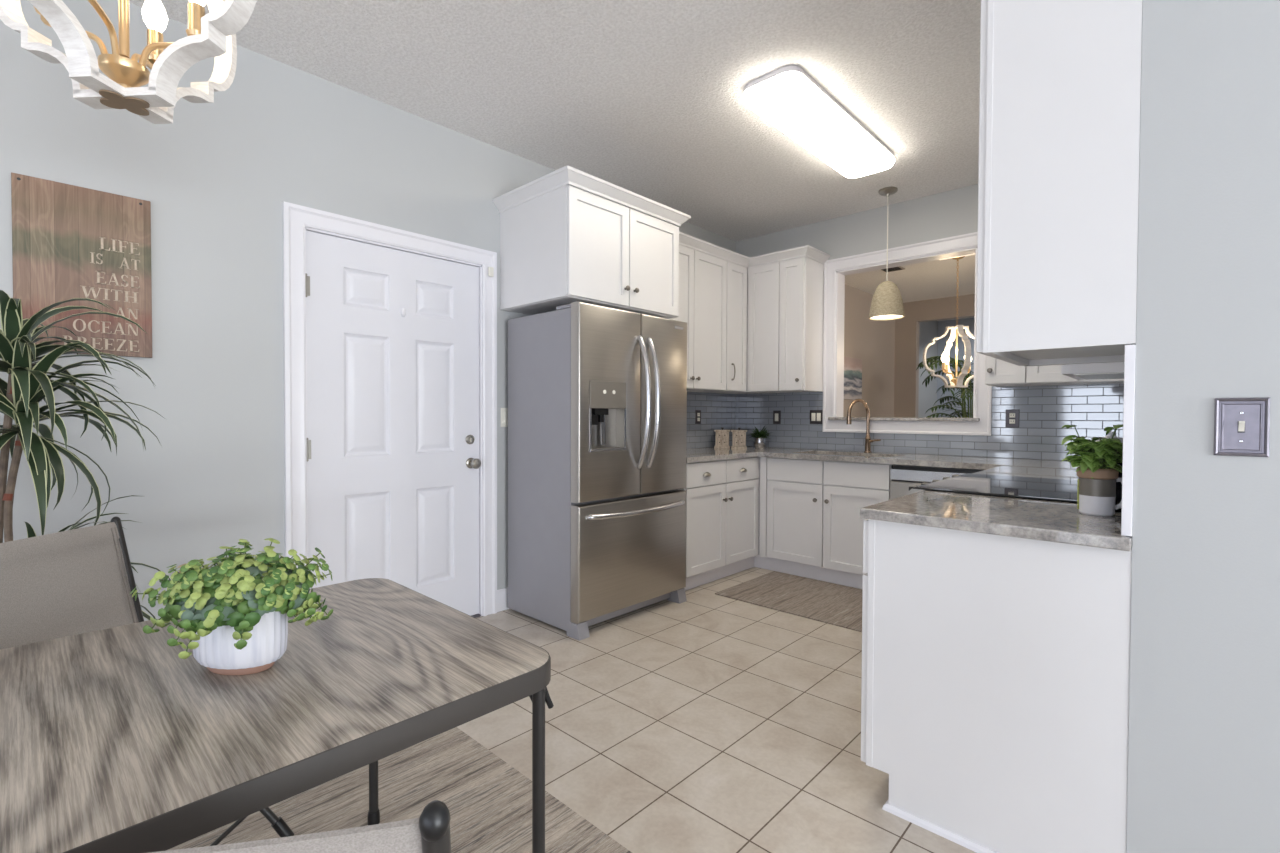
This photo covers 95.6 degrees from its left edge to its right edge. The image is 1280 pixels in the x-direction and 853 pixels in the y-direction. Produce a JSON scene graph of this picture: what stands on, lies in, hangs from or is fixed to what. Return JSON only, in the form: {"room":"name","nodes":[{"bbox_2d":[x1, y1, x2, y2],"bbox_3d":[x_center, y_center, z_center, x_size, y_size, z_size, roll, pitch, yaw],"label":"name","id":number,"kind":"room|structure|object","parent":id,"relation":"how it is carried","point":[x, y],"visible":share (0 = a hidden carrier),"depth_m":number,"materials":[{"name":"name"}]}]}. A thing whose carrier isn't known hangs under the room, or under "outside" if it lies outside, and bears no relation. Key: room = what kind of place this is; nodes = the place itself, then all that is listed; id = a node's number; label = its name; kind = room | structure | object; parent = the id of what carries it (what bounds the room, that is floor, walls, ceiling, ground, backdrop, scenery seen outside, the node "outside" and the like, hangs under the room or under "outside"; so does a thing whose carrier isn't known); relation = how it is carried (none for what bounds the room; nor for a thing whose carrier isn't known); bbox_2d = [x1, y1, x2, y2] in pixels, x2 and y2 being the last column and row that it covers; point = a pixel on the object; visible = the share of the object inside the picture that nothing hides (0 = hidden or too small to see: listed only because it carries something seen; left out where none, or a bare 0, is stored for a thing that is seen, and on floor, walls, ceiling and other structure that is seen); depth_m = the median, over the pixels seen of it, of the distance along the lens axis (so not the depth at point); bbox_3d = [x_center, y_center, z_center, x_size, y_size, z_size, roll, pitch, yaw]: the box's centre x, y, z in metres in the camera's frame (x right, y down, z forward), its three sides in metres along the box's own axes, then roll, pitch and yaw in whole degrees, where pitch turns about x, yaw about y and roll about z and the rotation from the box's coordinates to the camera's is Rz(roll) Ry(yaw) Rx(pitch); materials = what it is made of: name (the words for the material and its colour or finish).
{"room":"eat-in kitchen","nodes":[
{"label":"eat-in kitchen","id":0,"kind":"room"},
{"bbox_2d":[192,611,287,669],"bbox_3d":[-0.744,0.379,1.081,0.165,0.110,0.135,1,1,43],"label":"pot","id":1,"kind":"object","parent":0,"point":[267,644],"depth_m":1.03,"materials":[{"name":"white ceramic"}]},
{"bbox_2d":[0,0,937,620],"bbox_3d":[-0.421,-0.281,4.018,0.132,2.775,15.920,1,1,43],"label":"wall","id":2,"kind":"structure","parent":0,"point":[216,179],"depth_m":2.48,"materials":[{"name":"paint"}]},
{"bbox_2d":[11,172,151,357],"bbox_3d":[-2.063,-0.578,2.162,0.020,0.615,0.373,1,1,43],"label":"wooden sign","id":3,"kind":"object","parent":2,"relation":"attached to","point":[69,241],"visible":0.9,"depth_m":2.15,"materials":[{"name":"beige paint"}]},
{"bbox_2d":[282,201,496,617],"bbox_3d":[-1.271,0.049,3.084,0.136,2.145,1.114,1,1,43],"label":"trim","id":4,"kind":"structure","parent":2,"relation":"attached to","point":[297,219],"depth_m":2.84,"materials":[{"name":"white paint"}]},
{"bbox_2d":[305,231,480,615],"bbox_3d":[-1.244,0.092,3.051,0.116,2.031,0.926,1,1,43],"label":"door","id":5,"kind":"structure","parent":2,"relation":"in","point":[394,463],"depth_m":3.04,"materials":[{"name":"paint"}]},
{"bbox_2d":[497,587,508,611],"bbox_3d":[-0.534,1.045,3.837,0.014,0.130,0.968,1,1,43],"label":"baseboard","id":6,"kind":"structure","parent":2,"relation":"attached to","point":[502,594],"depth_m":3.51,"materials":[{"name":"white paint"}]},
{"bbox_2d":[501,408,507,426],"bbox_3d":[-0.812,-0.055,3.518,0.010,0.115,0.070,1,1,43],"label":"light switch","id":7,"kind":"object","parent":2,"relation":"attached to","point":[504,411],"visible":0.62,"depth_m":3.51,"materials":[{"name":"beige plastic"}]},
{"bbox_2d":[493,165,690,318],"bbox_3d":[-0.275,-1.021,3.577,0.685,0.648,1.018,1,1,43],"label":"upper cabinet","id":8,"kind":"object","parent":2,"relation":"attached to","point":[561,243],"visible":0.97,"depth_m":3.28,"materials":[{"name":"paint"}]},
{"bbox_2d":[695,410,700,423],"bbox_3d":[0.494,-0.080,4.900,0.009,0.115,0.072,1,1,43],"label":"wall outlet","id":9,"kind":"object","parent":2,"relation":"attached to","point":[697,412],"visible":1,"depth_m":4.89,"materials":[{"name":"beige plastic"}]},
{"bbox_2d":[670,232,731,391],"bbox_3d":[0.258,-0.831,4.368,0.387,1.098,0.961,1,1,43],"label":"upper cabinet","id":10,"kind":"object","parent":2,"relation":"attached to","point":[702,264],"visible":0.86,"depth_m":4.41,"materials":[{"name":"paint"}]},
{"bbox_2d":[686,391,735,448],"bbox_3d":[0.342,-0.053,4.752,0.010,0.477,1.549,1,1,43],"label":"backsplash","id":11,"kind":"structure","parent":2,"relation":"attached to","point":[718,410],"depth_m":5.01,"materials":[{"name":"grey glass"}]},
{"bbox_2d":[703,251,791,393],"bbox_3d":[0.888,-0.838,4.864,0.631,1.098,0.622,1,1,43],"label":"upper cabinet","id":12,"kind":"object","parent":2,"relation":"attached to","point":[753,283],"visible":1,"depth_m":4.74,"materials":[{"name":"paint"}]},
{"bbox_2d":[844,356,861,399],"bbox_3d":[2.547,-0.583,7.064,0.032,0.510,0.690,1,1,43],"label":"seascape painting","id":13,"kind":"object","parent":2,"relation":"attached to","point":[852,366],"visible":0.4,"depth_m":7.10},
{"bbox_2d":[129,0,980,320],"bbox_3d":[2.617,-1.655,1.154,8.440,0.100,15.920,1,1,43],"label":"ceiling","id":14,"kind":"structure","parent":0,"point":[644,98],"depth_m":2.75,"materials":[{"name":"white paint"}]},
{"bbox_2d":[0,0,256,123],"bbox_3d":[-1.126,-1.163,1.262,0.451,0.914,0.451,-1,1,-41],"label":"chandelier","id":15,"kind":"object","parent":14,"relation":"hanging from","point":[212,34],"visible":1,"depth_m":1.26,"materials":[{"name":"white wood"}]},
{"bbox_2d":[743,66,894,177],"bbox_3d":[1.020,-1.606,3.167,0.310,0.082,1.285,1,1,43],"label":"ceiling light","id":16,"kind":"object","parent":14,"relation":"attached to","point":[788,98],"visible":1,"depth_m":2.98,"materials":[{"name":"white paint"}]},
{"bbox_2d":[869,187,904,319],"bbox_3d":[1.741,-1.214,4.087,0.236,0.894,0.236,1,1,43],"label":"pendant lamp","id":17,"kind":"object","parent":14,"relation":"hanging from","point":[887,302],"visible":1,"depth_m":4.03,"materials":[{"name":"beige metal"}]},
{"bbox_2d":[871,315,901,318],"bbox_3d":[1.740,-0.780,4.095,0.220,0.004,0.220,1,1,43],"label":"diffuser","id":18,"kind":"object","parent":17,"relation":"attached to","point":[872,316],"depth_m":4.11,"materials":[{"name":"beige glass"}]},
{"bbox_2d":[881,266,904,271],"bbox_3d":[2.686,-1.689,6.205,0.200,0.016,0.250,1,1,43],"label":"ceiling vent","id":19,"kind":"object","parent":14,"relation":"in","point":[899,267],"visible":0.69,"depth_m":6.22,"materials":[{"name":"black metal"}]},
{"bbox_2d":[923,256,973,387],"bbox_3d":[3.143,-1.036,5.753,0.472,1.302,0.472,-1,1,-35],"label":"chandelier","id":20,"kind":"object","parent":14,"relation":"hanging from","point":[957,330],"visible":0.97,"depth_m":5.75,"materials":[{"name":"white wood"}]},
{"bbox_2d":[457,567,975,852],"bbox_3d":[2.607,1.220,1.207,8.440,0.100,15.920,1,1,43],"label":"floor","id":21,"kind":"structure","parent":0,"point":[709,722],"depth_m":2.17,"materials":[{"name":"tile"}]},
{"bbox_2d":[0,290,169,619],"bbox_3d":[-1.837,0.378,1.720,0.645,1.533,0.720,1,1,43],"label":"dracaena plant","id":22,"kind":"object","parent":21,"relation":"on","point":[28,383],"visible":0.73,"depth_m":1.72,"materials":[{"name":"green plant"}]},
{"bbox_2d":[166,727,631,852],"bbox_3d":[-0.959,1.163,0.622,2.510,0.009,2.655,1,1,43],"label":"area rug","id":23,"kind":"object","parent":21,"relation":"on","point":[488,801],"visible":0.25,"depth_m":1.75,"materials":[{"name":"beige fabric"}]},
{"bbox_2d":[0,516,293,845],"bbox_3d":[-1.163,0.690,1.310,0.514,0.902,0.594,0,1,3],"label":"folding chair","id":24,"kind":"object","parent":23,"relation":"on","point":[80,580],"visible":0.38,"depth_m":1.37,"materials":[{"name":"beige fabric"}]},
{"bbox_2d":[0,578,553,852],"bbox_3d":[-0.750,0.798,1.110,0.852,0.702,0.864,1,1,43],"label":"dining table","id":25,"kind":"object","parent":23,"relation":"on","point":[112,741],"visible":0.98,"depth_m":0.93,"materials":[{"name":"grey wood"}]},
{"bbox_2d":[130,538,332,674],"bbox_3d":[-0.736,0.333,1.084,0.302,0.229,0.289,1,1,31],"label":"potted plant","id":26,"kind":"object","parent":25,"relation":"on","point":[235,612],"visible":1,"depth_m":1.02,"materials":[{"name":"plant"}]},
{"bbox_2d":[148,800,450,852],"bbox_3d":[-0.369,0.706,0.593,0.594,0.902,0.514,0,1,-8],"label":"folding chair","id":27,"kind":"object","parent":23,"relation":"on","point":[429,833],"visible":1,"depth_m":0.39,"materials":[{"name":"beige fabric"}]},
{"bbox_2d":[508,301,686,640],"bbox_3d":[-0.215,0.227,3.557,0.748,1.778,0.908,1,1,43],"label":"refrigerator","id":28,"kind":"object","parent":21,"relation":"on","point":[597,395],"visible":1,"depth_m":3.28,"materials":[{"name":"grey metal"}]},
{"bbox_2d":[678,457,763,590],"bbox_3d":[0.415,0.666,4.376,0.651,0.874,0.955,1,1,43],"label":"base cabinet","id":29,"kind":"object","parent":21,"relation":"on","point":[723,496],"visible":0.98,"depth_m":4.12,"materials":[{"name":"paint"}]},
{"bbox_2d":[760,457,769,569],"bbox_3d":[1.147,0.664,4.655,0.051,0.874,0.608,1,1,43],"label":"base cabinet","id":30,"kind":"object","parent":21,"relation":"on","point":[763,460],"visible":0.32,"depth_m":4.43,"materials":[{"name":"paint"}]},
{"bbox_2d":[715,571,861,631],"bbox_3d":[1.286,1.116,3.636,1.450,0.008,0.765,1,1,43],"label":"kitchen mat","id":31,"kind":"object","parent":21,"relation":"on","point":[822,601],"visible":0.52,"depth_m":3.77,"materials":[{"name":"beige fabric"}]},
{"bbox_2d":[767,457,892,588],"bbox_3d":[1.490,0.672,4.313,0.914,0.874,0.638,1,1,43],"label":"base cabinet","id":32,"kind":"object","parent":21,"relation":"on","point":[815,526],"visible":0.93,"depth_m":4.12,"materials":[{"name":"paint"}]},
{"bbox_2d":[890,465,982,499],"bbox_3d":[2.051,0.686,3.791,0.610,0.868,0.614,1,1,43],"label":"dishwasher","id":33,"kind":"object","parent":21,"relation":"on","point":[902,477],"visible":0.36,"depth_m":3.68,"materials":[{"name":"silver metal"}]},
{"bbox_2d":[916,356,973,417],"bbox_3d":[3.787,0.121,6.549,1.251,1.910,1.312,1,1,43],"label":"palm","id":34,"kind":"object","parent":21,"relation":"on","point":[964,414],"visible":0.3,"depth_m":6.54,"materials":[{"name":"green plant"}]},
{"bbox_2d":[906,473,1076,502],"bbox_3d":[1.535,0.689,2.312,0.706,0.912,0.766,1,1,43],"label":"range","id":35,"kind":"object","parent":21,"relation":"on","point":[1046,489],"visible":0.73,"depth_m":2.25,"materials":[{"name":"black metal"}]},
{"bbox_2d":[861,519,1131,852],"bbox_3d":[1.103,0.718,1.782,0.636,0.872,0.569,1,1,43],"label":"base cabinet","id":36,"kind":"object","parent":21,"relation":"on","point":[995,680],"visible":0.84,"depth_m":1.55,"materials":[{"name":"paint"}]},
{"bbox_2d":[859,490,1131,550],"bbox_3d":[1.103,0.265,1.771,0.634,0.030,0.600,1,1,43],"label":"countertop","id":37,"kind":"structure","parent":36,"relation":"on","point":[1051,521],"depth_m":1.63,"materials":[{"name":"grey stone"}]},
{"bbox_2d":[1061,425,1122,516],"bbox_3d":[1.301,0.123,1.667,0.159,0.258,0.186,1,1,43],"label":"potted herb","id":38,"kind":"object","parent":37,"relation":"on","point":[1097,470],"visible":0.95,"depth_m":1.63,"materials":[{"name":"leaf"},{"name":"ceramic"},{"name":"terracotta"}]},
{"bbox_2d":[1096,431,1122,511],"bbox_3d":[1.419,0.133,1.760,0.125,0.236,0.130,1,1,43],"label":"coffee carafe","id":39,"kind":"object","parent":37,"relation":"on","point":[1110,434],"visible":0.12,"depth_m":1.70,"materials":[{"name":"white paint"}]},
{"bbox_3d":[2.276,0.697,3.080,0.677,0.874,1.364,1,1,43],"label":"base cabinet","id":40,"kind":"object","parent":21,"relation":"on","visible":0},
{"bbox_2d":[686,446,1078,479],"bbox_3d":[1.418,0.225,3.787,2.908,0.035,1.494,1,1,43],"label":"countertop","id":41,"kind":"structure","parent":40,"relation":"on","point":[1052,469],"depth_m":3.81,"materials":[{"name":"grey stone"}]},
{"bbox_2d":[714,427,729,447],"bbox_3d":[0.703,0.096,4.951,0.132,0.176,0.121,0,1,10],"label":"canister","id":42,"kind":"object","parent":41,"relation":"on","point":[722,436],"visible":1,"depth_m":4.90,"materials":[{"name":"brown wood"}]},
{"bbox_2d":[731,428,746,448],"bbox_3d":[0.843,0.096,4.929,0.132,0.176,0.121,0,1,10],"label":"canister","id":43,"kind":"object","parent":41,"relation":"on","point":[738,436],"visible":0.99,"depth_m":4.88,"materials":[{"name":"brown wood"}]},
{"bbox_2d":[748,426,772,447],"bbox_3d":[1.027,0.087,5.011,0.212,0.194,0.201,1,1,43],"label":"potted plant","id":44,"kind":"object","parent":41,"relation":"on","point":[759,440],"visible":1,"depth_m":4.98,"materials":[{"name":"green plant"}]},
{"bbox_2d":[846,399,880,452],"bbox_3d":[1.663,-0.006,4.371,0.264,0.407,0.116,0,1,-7],"label":"faucet","id":45,"kind":"object","parent":41,"relation":"on","point":[868,441],"visible":1,"depth_m":4.39,"materials":[{"name":"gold metal"}]},
{"bbox_2d":[735,184,1123,460],"bbox_3d":[1.979,-0.278,4.368,2.920,2.775,0.130,1,1,43],"label":"wall","id":46,"kind":"structure","parent":0,"point":[1044,410],"depth_m":4.20,"materials":[{"name":"paint"}]},
{"bbox_2d":[773,411,780,423],"bbox_3d":[1.183,-0.080,5.020,0.072,0.115,0.010,1,1,43],"label":"light switch","id":47,"kind":"object","parent":46,"relation":"attached to","point":[776,414],"visible":1,"depth_m":5.01,"materials":[{"name":"beige plastic"}]},
{"bbox_2d":[776,245,829,391],"bbox_3d":[1.303,-0.832,4.644,0.273,1.098,0.376,1,1,43],"label":"upper cabinet","id":48,"kind":"object","parent":46,"relation":"attached to","point":[801,302],"visible":1,"depth_m":4.57,"materials":[{"name":"paint"}]},
{"bbox_2d":[810,410,822,423],"bbox_3d":[1.448,-0.078,4.771,0.116,0.115,0.010,1,1,43],"label":"light switch","id":49,"kind":"object","parent":46,"relation":"attached to","point":[816,416],"visible":1,"depth_m":4.77,"materials":[{"name":"beige plastic"}]},
{"bbox_2d":[828,417,979,420],"bbox_3d":[1.975,-0.056,4.381,1.078,0.024,0.200,1,1,43],"label":"sill","id":50,"kind":"structure","parent":46,"relation":"attached to","point":[829,418],"depth_m":4.29,"materials":[{"name":"grey stone"}]},
{"bbox_2d":[823,232,991,435],"bbox_3d":[1.976,-0.641,4.359,1.199,1.386,0.150,1,1,43],"label":"trim","id":51,"kind":"structure","parent":46,"relation":"attached to","point":[835,270],"depth_m":4.43,"materials":[{"name":"white paint"}]},
{"bbox_2d":[736,383,1123,460],"bbox_3d":[1.937,-0.040,4.328,2.898,0.477,0.010,1,1,43],"label":"backsplash","id":52,"kind":"structure","parent":46,"relation":"attached to","point":[1044,410],"depth_m":3.89,"materials":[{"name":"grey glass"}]},
{"bbox_2d":[1005,409,1019,426],"bbox_3d":[2.456,-0.053,3.829,0.078,0.118,0.009,1,1,43],"label":"wall outlet","id":53,"kind":"object","parent":46,"relation":"attached to","point":[1012,415],"visible":1,"depth_m":3.83,"materials":[{"name":"beige plastic"}]},
{"bbox_2d":[1009,413,1014,417],"bbox_3d":[2.455,-0.073,3.827,0.032,0.028,0.003,1,1,43],"label":"receptacle","id":54,"kind":"object","parent":53,"relation":"attached to","point":[1011,415],"depth_m":3.83,"materials":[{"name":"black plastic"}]},
{"bbox_2d":[1009,419,1014,423],"bbox_3d":[2.454,-0.033,3.827,0.032,0.028,0.003,1,1,43],"label":"receptacle","id":55,"kind":"object","parent":53,"relation":"attached to","point":[1011,421],"depth_m":3.83,"materials":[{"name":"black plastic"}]},
{"bbox_2d":[985,355,1123,386],"bbox_3d":[2.572,-0.902,3.470,0.824,1.290,0.356,1,1,43],"label":"upper cabinet","id":56,"kind":"object","parent":46,"relation":"attached to","point":[998,373],"visible":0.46,"depth_m":3.52,"materials":[{"name":"paint"}]},
{"bbox_2d":[894,294,974,417],"bbox_3d":[6.622,-0.282,5.467,8.200,2.775,0.120,1,1,43],"label":"wall","id":57,"kind":"structure","parent":0,"point":[906,376],"depth_m":8.05,"materials":[{"name":"beige paint"}]},
{"bbox_2d":[937,318,973,417],"bbox_3d":[7.989,-0.303,6.927,8.200,2.775,0.120,1,1,43],"label":"wall","id":58,"kind":"structure","parent":0,"point":[969,322],"depth_m":9.51,"materials":[{"name":"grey paint"}]},
{"bbox_2d":[1126,0,1279,852],"bbox_3d":[4.045,-0.202,0.583,5.290,2.775,2.835,1,1,43],"label":"wall","id":59,"kind":"structure","parent":0,"point":[1204,735],"depth_m":1.27,"materials":[{"name":"paint"}]},
{"bbox_2d":[976,0,1142,365],"bbox_3d":[1.227,-0.832,1.658,0.332,1.265,0.570,1,1,43],"label":"upper cabinet","id":60,"kind":"object","parent":59,"relation":"attached to","point":[1060,90],"visible":0.88,"depth_m":1.45,"materials":[{"name":"paint"}]},
{"bbox_2d":[1121,344,1135,535],"bbox_3d":[1.150,0.033,1.365,0.020,0.448,0.026,1,1,43],"label":"trim","id":61,"kind":"structure","parent":59,"relation":"attached to","point":[1130,350],"depth_m":1.36,"materials":[{"name":"white paint"}]},
{"bbox_2d":[1214,397,1270,456],"bbox_3d":[1.271,0.001,1.226,0.082,0.124,0.020,1,1,43],"label":"light switch","id":62,"kind":"object","parent":59,"relation":"attached to","point":[1241,425],"visible":1,"depth_m":1.23,"materials":[{"name":"grey metal"}]},
{"bbox_3d":[2.065,-0.933,2.558,0.321,1.089,0.500,1,1,43],"label":"upper cabinet","id":63,"kind":"object","parent":59,"relation":"attached to","visible":0},
{"bbox_2d":[1061,362,1123,379],"bbox_3d":[2.074,-0.304,2.559,0.291,0.168,0.500,1,1,43],"label":"range hood","id":64,"kind":"object","parent":63,"relation":"attached to","point":[1112,370],"visible":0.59,"depth_m":2.43,"materials":[{"name":"paint"}]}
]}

